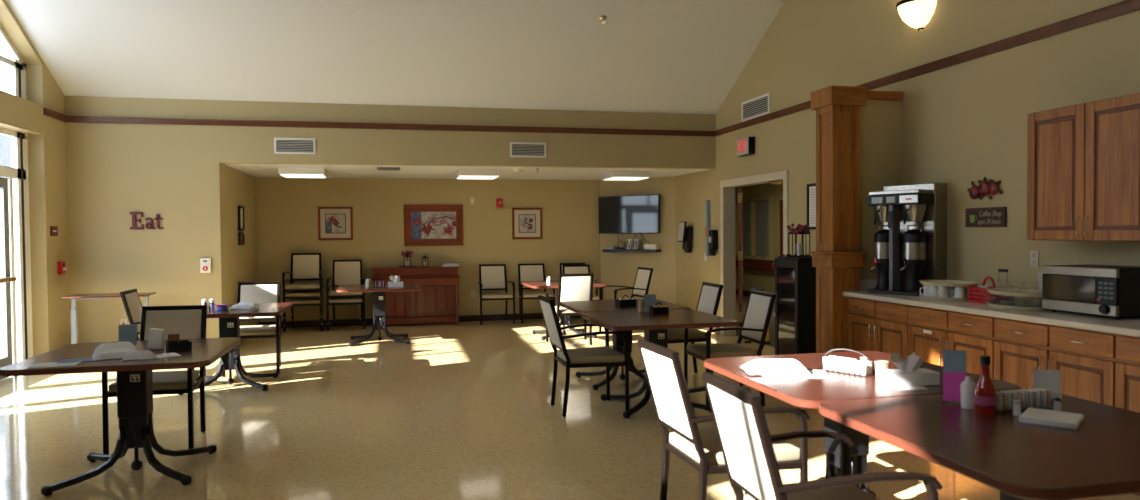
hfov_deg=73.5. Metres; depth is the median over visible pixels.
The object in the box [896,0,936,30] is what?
ceiling light
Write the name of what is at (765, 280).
wall
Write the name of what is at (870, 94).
trim
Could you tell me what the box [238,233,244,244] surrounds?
frame
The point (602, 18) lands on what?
sprinkler head
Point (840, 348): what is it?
basket
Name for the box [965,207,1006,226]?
coffee sign
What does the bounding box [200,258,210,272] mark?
box
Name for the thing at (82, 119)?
trim
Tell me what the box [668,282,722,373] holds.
armchair
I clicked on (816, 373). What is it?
paper sheet
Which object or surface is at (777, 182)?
door closer
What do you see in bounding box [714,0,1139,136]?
trim
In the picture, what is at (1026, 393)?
packet
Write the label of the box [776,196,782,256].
door
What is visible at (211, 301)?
pepper shaker
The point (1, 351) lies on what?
ground
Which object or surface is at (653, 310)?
tray
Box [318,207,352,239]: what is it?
framed picture
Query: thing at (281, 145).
air vent
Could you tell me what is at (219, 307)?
box
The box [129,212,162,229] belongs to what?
sign
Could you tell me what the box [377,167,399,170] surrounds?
ceiling vent
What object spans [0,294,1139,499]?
floor
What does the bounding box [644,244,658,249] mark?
cable box
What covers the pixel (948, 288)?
mug
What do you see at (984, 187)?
decoration
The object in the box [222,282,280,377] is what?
armchair
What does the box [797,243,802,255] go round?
candle
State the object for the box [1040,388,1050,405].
packet
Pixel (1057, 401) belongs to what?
pepper shaker
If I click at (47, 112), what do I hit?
trim
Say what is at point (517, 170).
smoke detector
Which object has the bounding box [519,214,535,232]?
print
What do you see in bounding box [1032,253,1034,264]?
socket
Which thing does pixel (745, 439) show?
armchair
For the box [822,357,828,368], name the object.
cup
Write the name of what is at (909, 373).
tissue box
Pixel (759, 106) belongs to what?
air vent
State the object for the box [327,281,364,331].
armchair
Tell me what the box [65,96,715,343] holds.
wall
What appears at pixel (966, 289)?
mug
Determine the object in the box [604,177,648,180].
diffuser
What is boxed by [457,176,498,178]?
diffuser
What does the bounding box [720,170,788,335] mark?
trim
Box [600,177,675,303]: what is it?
wall
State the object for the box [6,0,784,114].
ceiling
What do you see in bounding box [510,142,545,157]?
air vent
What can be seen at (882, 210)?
basket
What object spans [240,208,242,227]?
print
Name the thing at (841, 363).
cup
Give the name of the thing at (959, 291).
mug
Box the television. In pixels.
[598,195,659,233]
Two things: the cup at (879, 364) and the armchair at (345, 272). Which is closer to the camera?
the cup at (879, 364)
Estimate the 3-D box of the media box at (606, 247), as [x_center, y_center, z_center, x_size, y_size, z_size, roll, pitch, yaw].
[0.692,-0.037,12.875,0.170,0.050,0.120,0,2,30]
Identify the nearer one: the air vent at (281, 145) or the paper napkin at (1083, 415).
the paper napkin at (1083, 415)
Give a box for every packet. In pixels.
[996,391,1006,409]
[996,392,1002,409]
[996,393,998,409]
[1000,391,1010,408]
[1005,391,1013,408]
[1007,390,1016,399]
[1011,390,1020,400]
[1014,390,1024,407]
[1019,389,1029,407]
[1023,389,1032,407]
[1025,389,1035,406]
[1029,389,1039,406]
[1033,388,1043,406]
[1036,388,1046,406]
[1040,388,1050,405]
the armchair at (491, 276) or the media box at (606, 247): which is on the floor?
the armchair at (491, 276)
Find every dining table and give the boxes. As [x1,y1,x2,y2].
[0,337,240,495]
[178,302,292,394]
[336,283,420,346]
[521,280,608,339]
[559,299,690,389]
[581,309,738,418]
[704,351,1020,497]
[819,389,1139,499]
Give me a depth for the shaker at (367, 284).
10.14 m
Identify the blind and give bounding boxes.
[743,200,767,254]
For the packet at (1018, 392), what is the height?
0.062 m
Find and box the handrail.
[736,260,774,270]
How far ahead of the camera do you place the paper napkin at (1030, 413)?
2.71 m
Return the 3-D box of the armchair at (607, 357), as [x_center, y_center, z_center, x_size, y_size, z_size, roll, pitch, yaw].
[0.101,0.847,6.254,0.641,0.940,0.564,-1,1,-14]
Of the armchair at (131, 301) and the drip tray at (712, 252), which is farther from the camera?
the drip tray at (712, 252)
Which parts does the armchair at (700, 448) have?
leg, backrest, frame, leg, armrest, seat frame, seat, armrest, leg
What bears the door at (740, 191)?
in the wall at (964, 123)
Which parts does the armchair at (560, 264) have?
frame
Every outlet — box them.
[120,319,126,324]
[1030,251,1038,266]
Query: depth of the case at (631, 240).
12.65 m
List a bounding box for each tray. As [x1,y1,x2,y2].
[615,299,635,306]
[649,306,668,314]
[709,249,715,255]
[867,289,922,295]
[919,280,977,286]
[919,293,975,300]
[986,301,1050,310]
[987,288,1042,296]
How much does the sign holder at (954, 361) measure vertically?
0.210 m
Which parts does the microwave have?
door, control panel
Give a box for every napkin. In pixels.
[29,362,80,367]
[57,358,98,362]
[230,302,258,308]
[1018,415,1083,425]
[1018,418,1083,427]
[1019,407,1082,424]
[1019,419,1079,426]
[1019,421,1080,428]
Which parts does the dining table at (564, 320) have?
leg, post, leg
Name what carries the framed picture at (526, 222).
attached to the wall at (286, 208)
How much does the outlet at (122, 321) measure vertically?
0.116 m
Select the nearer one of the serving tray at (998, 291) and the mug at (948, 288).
the serving tray at (998, 291)
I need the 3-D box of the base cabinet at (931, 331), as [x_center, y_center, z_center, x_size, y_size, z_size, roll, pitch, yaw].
[2.989,0.869,5.543,0.650,0.884,0.863,-1,1,-13]
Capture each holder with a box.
[118,324,136,346]
[643,294,655,311]
[941,350,965,401]
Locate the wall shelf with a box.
[602,249,660,251]
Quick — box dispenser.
[708,230,717,255]
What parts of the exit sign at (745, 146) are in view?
plate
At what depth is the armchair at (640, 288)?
11.00 m
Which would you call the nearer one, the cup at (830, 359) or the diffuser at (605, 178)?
the cup at (830, 359)
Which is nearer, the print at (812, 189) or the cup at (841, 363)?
the cup at (841, 363)
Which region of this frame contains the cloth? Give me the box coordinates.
[740,358,812,374]
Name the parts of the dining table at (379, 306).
leg, leg, post, leg, leg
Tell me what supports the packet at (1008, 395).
in the caddy
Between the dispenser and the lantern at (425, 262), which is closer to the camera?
the dispenser
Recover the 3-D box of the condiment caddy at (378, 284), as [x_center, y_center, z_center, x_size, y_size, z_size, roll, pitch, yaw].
[-2.546,0.463,10.201,0.140,0.060,0.100,-1,1,-13]
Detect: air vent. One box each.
[274,138,315,153]
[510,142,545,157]
[741,93,769,121]
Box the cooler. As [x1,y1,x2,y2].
[774,256,815,354]
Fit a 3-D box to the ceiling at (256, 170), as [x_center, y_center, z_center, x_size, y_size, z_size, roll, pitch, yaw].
[-1.411,-1.197,11.475,6.790,0.100,2.540,-1,1,-13]
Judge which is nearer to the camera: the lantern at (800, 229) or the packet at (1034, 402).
the packet at (1034, 402)
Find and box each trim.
[43,108,66,121]
[66,116,714,135]
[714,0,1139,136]
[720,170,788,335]
[845,296,849,351]
[866,90,902,100]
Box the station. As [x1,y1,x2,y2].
[57,261,65,274]
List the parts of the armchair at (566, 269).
backrest, frame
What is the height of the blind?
1.150 m
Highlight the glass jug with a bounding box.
[994,269,1011,287]
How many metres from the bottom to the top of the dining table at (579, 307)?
0.750 m
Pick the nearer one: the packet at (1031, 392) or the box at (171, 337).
the packet at (1031, 392)
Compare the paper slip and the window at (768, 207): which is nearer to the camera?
the paper slip
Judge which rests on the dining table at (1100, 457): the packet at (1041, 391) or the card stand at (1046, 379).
the card stand at (1046, 379)
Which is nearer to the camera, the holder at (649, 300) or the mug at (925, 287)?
the mug at (925, 287)
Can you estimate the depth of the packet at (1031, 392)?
2.90 m
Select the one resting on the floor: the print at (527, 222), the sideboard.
the sideboard
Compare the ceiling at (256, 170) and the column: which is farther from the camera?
the ceiling at (256, 170)
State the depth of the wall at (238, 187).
10.37 m
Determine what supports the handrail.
attached to the wall at (765, 280)
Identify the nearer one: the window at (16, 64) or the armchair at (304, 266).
the window at (16, 64)
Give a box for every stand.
[147,328,164,349]
[1032,370,1060,397]
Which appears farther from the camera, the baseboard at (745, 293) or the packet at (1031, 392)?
the baseboard at (745, 293)
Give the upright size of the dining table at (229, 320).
0.750 m
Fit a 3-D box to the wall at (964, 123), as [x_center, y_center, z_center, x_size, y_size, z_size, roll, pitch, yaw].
[3.268,-1.766,5.968,0.150,6.126,13.220,-1,1,-13]
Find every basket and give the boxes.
[825,348,869,362]
[874,205,888,221]
[903,204,925,221]
[966,276,1009,303]
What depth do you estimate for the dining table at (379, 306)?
10.23 m
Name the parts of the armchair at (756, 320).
leg, seat frame, leg, seat, armrest, leg, backrest, frame, leg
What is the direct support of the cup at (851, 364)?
in the basket at (840, 348)
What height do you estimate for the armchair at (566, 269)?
0.940 m
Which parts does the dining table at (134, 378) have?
leg, leg, post, leg, leg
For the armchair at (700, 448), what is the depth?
3.44 m
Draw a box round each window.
[0,25,26,99]
[0,127,32,363]
[735,196,773,259]
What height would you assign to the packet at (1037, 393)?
0.062 m
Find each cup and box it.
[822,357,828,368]
[828,357,834,369]
[833,359,838,370]
[838,360,844,371]
[843,361,850,372]
[849,362,855,373]
[855,362,860,373]
[860,357,866,362]
[860,363,867,374]
[866,361,872,373]
[875,360,889,370]
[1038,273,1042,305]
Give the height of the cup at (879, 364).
0.075 m
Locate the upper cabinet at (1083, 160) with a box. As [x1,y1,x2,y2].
[1027,93,1139,240]
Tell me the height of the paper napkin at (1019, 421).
0.004 m
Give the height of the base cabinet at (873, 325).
0.884 m
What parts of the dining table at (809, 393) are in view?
leg, leg, post, leg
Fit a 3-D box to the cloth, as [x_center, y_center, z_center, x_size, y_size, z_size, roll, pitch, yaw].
[0.996,0.554,3.704,0.305,0.057,0.245,0,1,1]
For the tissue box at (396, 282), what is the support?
on the dining table at (379, 306)
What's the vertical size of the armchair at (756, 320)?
0.940 m
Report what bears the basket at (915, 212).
on the coffee brewer
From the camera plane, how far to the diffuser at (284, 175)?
10.44 m
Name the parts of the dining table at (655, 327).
leg, leg, leg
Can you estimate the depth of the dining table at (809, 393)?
3.59 m
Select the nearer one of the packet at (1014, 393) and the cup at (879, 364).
the packet at (1014, 393)
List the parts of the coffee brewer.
basket handle, server lid, post, head lid, basket handle, server lid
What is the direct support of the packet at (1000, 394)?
in the caddy
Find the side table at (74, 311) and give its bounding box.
[62,292,155,343]
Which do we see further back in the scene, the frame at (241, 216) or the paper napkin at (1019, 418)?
the frame at (241, 216)
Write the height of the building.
6.600 m
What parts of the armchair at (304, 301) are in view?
seat, seat frame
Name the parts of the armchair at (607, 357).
backrest, frame, leg, leg, armrest, seat frame, seat, armrest, leg, leg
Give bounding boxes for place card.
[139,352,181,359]
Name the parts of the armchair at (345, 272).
leg, leg, seat frame, seat, backrest, frame, leg, leg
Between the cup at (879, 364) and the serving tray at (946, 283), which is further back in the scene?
the serving tray at (946, 283)
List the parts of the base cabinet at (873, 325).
drawer, door, drawer, door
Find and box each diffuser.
[280,174,325,177]
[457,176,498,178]
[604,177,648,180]
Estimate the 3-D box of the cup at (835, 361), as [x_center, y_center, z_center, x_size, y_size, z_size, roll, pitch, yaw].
[1.288,0.557,3.688,0.034,0.052,0.034,-1,1,-13]
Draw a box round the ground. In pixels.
[0,283,2,357]
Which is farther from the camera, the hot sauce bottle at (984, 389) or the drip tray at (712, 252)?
the drip tray at (712, 252)
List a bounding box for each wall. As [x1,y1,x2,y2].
[0,0,69,356]
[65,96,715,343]
[222,164,257,325]
[255,177,600,321]
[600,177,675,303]
[675,0,1139,327]
[735,183,782,293]
[860,100,901,279]
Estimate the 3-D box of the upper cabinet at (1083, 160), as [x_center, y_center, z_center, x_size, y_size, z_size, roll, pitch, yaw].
[3.307,-0.483,4.722,0.366,0.850,0.880,-1,1,-13]
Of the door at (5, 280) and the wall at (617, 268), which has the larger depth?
the wall at (617, 268)
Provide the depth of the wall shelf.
12.61 m
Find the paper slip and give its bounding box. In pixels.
[895,386,928,389]
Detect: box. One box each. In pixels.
[168,333,179,340]
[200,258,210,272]
[216,304,227,310]
[388,276,402,286]
[605,246,616,248]
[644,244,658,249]
[876,352,939,386]
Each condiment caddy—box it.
[166,340,191,351]
[374,282,384,286]
[615,295,635,306]
[649,302,668,314]
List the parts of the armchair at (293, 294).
seat, seat frame, backrest, leg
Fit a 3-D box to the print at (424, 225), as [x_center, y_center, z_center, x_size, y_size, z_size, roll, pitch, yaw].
[-2.220,-0.403,12.438,0.720,0.440,0.006,-1,1,-13]
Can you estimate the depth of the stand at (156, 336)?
4.75 m
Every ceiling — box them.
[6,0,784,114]
[224,164,709,179]
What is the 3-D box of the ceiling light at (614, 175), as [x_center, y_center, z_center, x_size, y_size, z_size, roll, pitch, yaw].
[0.843,-1.117,11.518,0.580,0.096,0.600,-1,1,-13]
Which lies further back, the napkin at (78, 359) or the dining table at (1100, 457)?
the napkin at (78, 359)
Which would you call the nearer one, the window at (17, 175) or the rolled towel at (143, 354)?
the rolled towel at (143, 354)
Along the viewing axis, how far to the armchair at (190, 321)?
5.59 m
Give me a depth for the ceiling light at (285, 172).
10.22 m
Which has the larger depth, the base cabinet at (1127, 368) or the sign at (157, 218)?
the sign at (157, 218)
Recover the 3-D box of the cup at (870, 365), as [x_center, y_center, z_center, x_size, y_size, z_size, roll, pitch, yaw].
[1.414,0.555,3.602,0.034,0.058,0.034,-1,1,-13]
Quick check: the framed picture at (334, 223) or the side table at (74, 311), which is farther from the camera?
the framed picture at (334, 223)
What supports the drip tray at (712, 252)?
on the dispenser
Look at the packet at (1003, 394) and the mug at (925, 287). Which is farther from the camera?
the mug at (925, 287)
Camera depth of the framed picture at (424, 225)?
12.43 m
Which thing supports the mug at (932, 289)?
on the serving tray at (922, 296)
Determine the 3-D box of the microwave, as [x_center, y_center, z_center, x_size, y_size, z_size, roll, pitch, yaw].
[3.280,0.252,4.721,0.392,0.300,0.520,-1,1,-13]
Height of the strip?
0.810 m
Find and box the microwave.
[1042,264,1139,319]
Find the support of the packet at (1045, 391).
in the caddy
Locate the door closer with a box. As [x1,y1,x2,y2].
[772,180,782,184]
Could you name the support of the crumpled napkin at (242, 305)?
on the dining table at (229, 320)
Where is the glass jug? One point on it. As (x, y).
(999, 270)
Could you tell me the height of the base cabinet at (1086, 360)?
0.884 m
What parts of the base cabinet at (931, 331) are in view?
drawer, door, drawer, door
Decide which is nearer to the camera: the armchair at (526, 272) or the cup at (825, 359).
the cup at (825, 359)
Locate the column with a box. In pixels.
[808,85,867,352]
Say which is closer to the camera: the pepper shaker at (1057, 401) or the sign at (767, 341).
the pepper shaker at (1057, 401)
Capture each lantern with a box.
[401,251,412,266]
[422,255,428,266]
[787,224,810,256]
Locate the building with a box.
[0,135,10,277]
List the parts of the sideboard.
drawer, panel, lid, music rail, keyboard lid, rail, panel, drawer, leg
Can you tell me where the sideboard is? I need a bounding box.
[371,266,459,324]
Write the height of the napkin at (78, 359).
0.003 m
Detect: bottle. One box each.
[960,376,974,408]
[974,356,995,414]
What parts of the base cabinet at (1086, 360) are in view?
drawer, door, handle, handle, drawer, door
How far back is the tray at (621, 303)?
7.27 m
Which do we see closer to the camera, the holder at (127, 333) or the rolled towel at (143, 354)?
the rolled towel at (143, 354)
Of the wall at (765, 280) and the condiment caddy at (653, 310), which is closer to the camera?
the condiment caddy at (653, 310)
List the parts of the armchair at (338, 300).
seat, seat frame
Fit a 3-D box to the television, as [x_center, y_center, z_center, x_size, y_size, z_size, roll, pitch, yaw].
[0.996,-0.591,12.736,1.110,0.630,0.132,0,2,30]
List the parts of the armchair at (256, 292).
seat, backrest, frame, seat frame, leg, leg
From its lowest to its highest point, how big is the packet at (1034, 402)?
0.062 m
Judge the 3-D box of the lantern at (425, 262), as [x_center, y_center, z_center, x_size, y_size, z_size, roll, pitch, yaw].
[-2.320,0.163,12.218,0.110,0.209,0.110,-1,1,-13]
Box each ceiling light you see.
[278,168,327,177]
[455,169,499,178]
[602,171,650,180]
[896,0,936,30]
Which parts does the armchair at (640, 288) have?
leg, armrest, armrest, backrest, frame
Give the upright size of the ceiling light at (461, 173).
0.096 m
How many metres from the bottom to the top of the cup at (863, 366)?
0.052 m
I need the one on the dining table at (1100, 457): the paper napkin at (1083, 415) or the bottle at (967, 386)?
the bottle at (967, 386)
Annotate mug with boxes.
[919,285,929,295]
[925,286,937,296]
[935,286,947,297]
[947,287,954,297]
[950,287,964,297]
[965,287,967,297]
[970,215,976,222]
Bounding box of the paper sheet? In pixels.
[762,370,828,377]
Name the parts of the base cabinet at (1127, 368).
door, drawer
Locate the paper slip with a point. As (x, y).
(898, 387)
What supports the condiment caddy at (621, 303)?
on the dining table at (579, 307)
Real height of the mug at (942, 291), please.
0.098 m
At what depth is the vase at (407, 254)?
12.11 m
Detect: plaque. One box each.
[50,226,57,235]
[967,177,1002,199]
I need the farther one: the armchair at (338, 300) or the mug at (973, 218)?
the armchair at (338, 300)
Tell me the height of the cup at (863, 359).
0.072 m
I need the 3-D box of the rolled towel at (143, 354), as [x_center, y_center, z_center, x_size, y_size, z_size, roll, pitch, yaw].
[-2.497,0.604,4.424,0.176,0.047,0.106,-1,2,-25]
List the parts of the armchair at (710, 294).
seat, seat frame, leg, backrest, frame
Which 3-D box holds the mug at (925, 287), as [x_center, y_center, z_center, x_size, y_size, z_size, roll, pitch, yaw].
[2.784,0.321,5.943,0.092,0.098,0.074,-1,1,-10]
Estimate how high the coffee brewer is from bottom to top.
0.920 m
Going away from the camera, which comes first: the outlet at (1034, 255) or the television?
the outlet at (1034, 255)
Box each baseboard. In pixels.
[259,313,580,327]
[700,327,720,334]
[736,289,749,295]
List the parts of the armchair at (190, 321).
leg, seat, seat frame, backrest, frame, leg, leg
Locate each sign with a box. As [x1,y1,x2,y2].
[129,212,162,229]
[737,137,754,156]
[744,286,769,343]
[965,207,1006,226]
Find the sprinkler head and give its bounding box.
[599,15,606,23]
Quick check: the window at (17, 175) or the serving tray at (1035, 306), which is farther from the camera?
the window at (17, 175)
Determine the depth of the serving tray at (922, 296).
5.73 m
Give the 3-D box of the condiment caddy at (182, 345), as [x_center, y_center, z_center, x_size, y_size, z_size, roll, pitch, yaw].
[-2.424,0.595,4.728,0.130,0.055,0.100,-1,2,-36]
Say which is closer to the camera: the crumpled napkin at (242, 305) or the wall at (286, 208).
the crumpled napkin at (242, 305)
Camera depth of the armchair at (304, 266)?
11.73 m
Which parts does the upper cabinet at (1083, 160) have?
door, handle, door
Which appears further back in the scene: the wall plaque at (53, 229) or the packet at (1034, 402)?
the wall plaque at (53, 229)
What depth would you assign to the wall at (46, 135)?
8.43 m
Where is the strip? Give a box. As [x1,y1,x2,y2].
[705,200,709,255]
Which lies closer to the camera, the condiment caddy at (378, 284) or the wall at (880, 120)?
the wall at (880, 120)
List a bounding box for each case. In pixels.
[629,239,633,248]
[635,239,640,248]
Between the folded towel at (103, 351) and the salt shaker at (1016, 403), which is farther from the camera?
the folded towel at (103, 351)
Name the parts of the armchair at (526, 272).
leg, leg, backrest, frame, seat frame, seat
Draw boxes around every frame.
[238,206,244,230]
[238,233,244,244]
[807,183,815,229]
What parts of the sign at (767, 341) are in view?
panel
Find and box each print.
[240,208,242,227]
[325,214,345,232]
[411,212,455,238]
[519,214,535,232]
[809,186,815,226]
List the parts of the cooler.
door glass, door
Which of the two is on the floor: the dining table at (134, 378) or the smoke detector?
the dining table at (134, 378)
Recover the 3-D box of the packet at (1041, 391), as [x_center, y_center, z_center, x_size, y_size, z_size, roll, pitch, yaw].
[1.796,0.566,2.927,0.010,0.062,0.044,-1,1,-14]
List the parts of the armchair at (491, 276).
leg, backrest, frame, seat, seat frame, leg, leg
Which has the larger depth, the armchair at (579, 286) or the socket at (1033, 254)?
the armchair at (579, 286)
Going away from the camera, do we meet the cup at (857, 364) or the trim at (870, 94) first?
the cup at (857, 364)
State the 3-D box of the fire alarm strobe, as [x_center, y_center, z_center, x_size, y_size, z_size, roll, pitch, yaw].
[-1.168,-0.782,12.660,0.110,0.140,0.058,-1,1,-13]
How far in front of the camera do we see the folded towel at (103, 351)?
4.46 m
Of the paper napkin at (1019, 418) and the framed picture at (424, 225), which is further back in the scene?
the framed picture at (424, 225)
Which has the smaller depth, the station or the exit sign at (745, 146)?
the station
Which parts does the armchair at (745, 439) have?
leg, backrest, frame, seat, armrest, leg, armrest, leg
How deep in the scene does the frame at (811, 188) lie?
8.34 m
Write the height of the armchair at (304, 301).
0.940 m
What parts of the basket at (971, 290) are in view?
handle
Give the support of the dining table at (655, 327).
on the floor
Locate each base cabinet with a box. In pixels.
[848,297,909,357]
[908,305,995,378]
[994,317,1117,406]
[1115,334,1139,495]
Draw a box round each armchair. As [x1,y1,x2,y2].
[102,305,206,453]
[120,289,205,382]
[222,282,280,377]
[282,253,322,317]
[283,260,323,325]
[284,286,323,332]
[326,260,364,323]
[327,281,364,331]
[478,264,514,325]
[518,263,554,323]
[538,295,629,417]
[546,273,593,345]
[559,263,597,294]
[562,265,602,327]
[598,267,652,331]
[638,339,809,499]
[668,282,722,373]
[684,290,775,411]
[702,372,942,499]
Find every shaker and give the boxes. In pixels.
[209,299,214,309]
[365,279,370,286]
[638,300,643,311]
[1013,400,1020,415]
[1053,397,1061,410]
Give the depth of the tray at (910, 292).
6.30 m
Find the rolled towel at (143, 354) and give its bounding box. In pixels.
[122,350,156,359]
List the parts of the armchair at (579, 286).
leg, seat, seat frame, backrest, frame, leg, leg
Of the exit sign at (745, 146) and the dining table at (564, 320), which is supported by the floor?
the dining table at (564, 320)
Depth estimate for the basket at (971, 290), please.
5.52 m
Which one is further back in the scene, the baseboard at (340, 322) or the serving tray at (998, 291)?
the baseboard at (340, 322)
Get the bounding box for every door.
[0,177,15,379]
[738,188,742,333]
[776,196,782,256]
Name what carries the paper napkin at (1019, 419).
on the paper napkin at (1019, 418)
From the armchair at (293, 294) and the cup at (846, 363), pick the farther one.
the armchair at (293, 294)
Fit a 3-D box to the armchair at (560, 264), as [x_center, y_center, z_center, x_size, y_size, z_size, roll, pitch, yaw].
[0.113,0.695,12.604,0.564,0.940,0.641,-1,1,-13]
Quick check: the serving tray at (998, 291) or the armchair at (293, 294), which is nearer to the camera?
the serving tray at (998, 291)
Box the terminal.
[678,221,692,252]
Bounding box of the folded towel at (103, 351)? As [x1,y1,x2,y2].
[92,342,137,359]
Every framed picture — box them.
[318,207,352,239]
[404,205,462,245]
[512,208,542,238]
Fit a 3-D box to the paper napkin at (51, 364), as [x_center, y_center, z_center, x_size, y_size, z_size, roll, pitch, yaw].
[-2.854,0.636,4.239,0.220,0.003,0.160,-1,1,-19]
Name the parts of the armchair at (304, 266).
leg, seat, seat frame, frame, backrest, leg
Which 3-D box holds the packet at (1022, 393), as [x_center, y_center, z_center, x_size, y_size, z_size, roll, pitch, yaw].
[1.711,0.567,2.905,0.012,0.062,0.044,-1,1,-14]
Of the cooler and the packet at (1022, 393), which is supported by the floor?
the cooler
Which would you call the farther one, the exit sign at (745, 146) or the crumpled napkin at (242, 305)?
the exit sign at (745, 146)
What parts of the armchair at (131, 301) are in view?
frame, backrest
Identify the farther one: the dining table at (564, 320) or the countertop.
the dining table at (564, 320)
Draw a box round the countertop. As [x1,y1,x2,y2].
[842,279,1139,336]
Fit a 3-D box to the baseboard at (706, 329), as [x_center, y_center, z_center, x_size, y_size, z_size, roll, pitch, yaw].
[1.922,1.125,11.572,0.014,0.100,1.760,-1,1,-13]
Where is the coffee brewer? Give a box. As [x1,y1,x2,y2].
[867,182,946,295]
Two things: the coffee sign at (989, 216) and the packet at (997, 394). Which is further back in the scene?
the coffee sign at (989, 216)
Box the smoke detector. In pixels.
[513,168,523,172]
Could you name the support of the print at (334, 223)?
attached to the framed picture at (334, 223)
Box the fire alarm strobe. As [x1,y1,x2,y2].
[496,199,502,206]
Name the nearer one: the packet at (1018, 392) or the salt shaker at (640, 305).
the packet at (1018, 392)
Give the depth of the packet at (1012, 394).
2.87 m

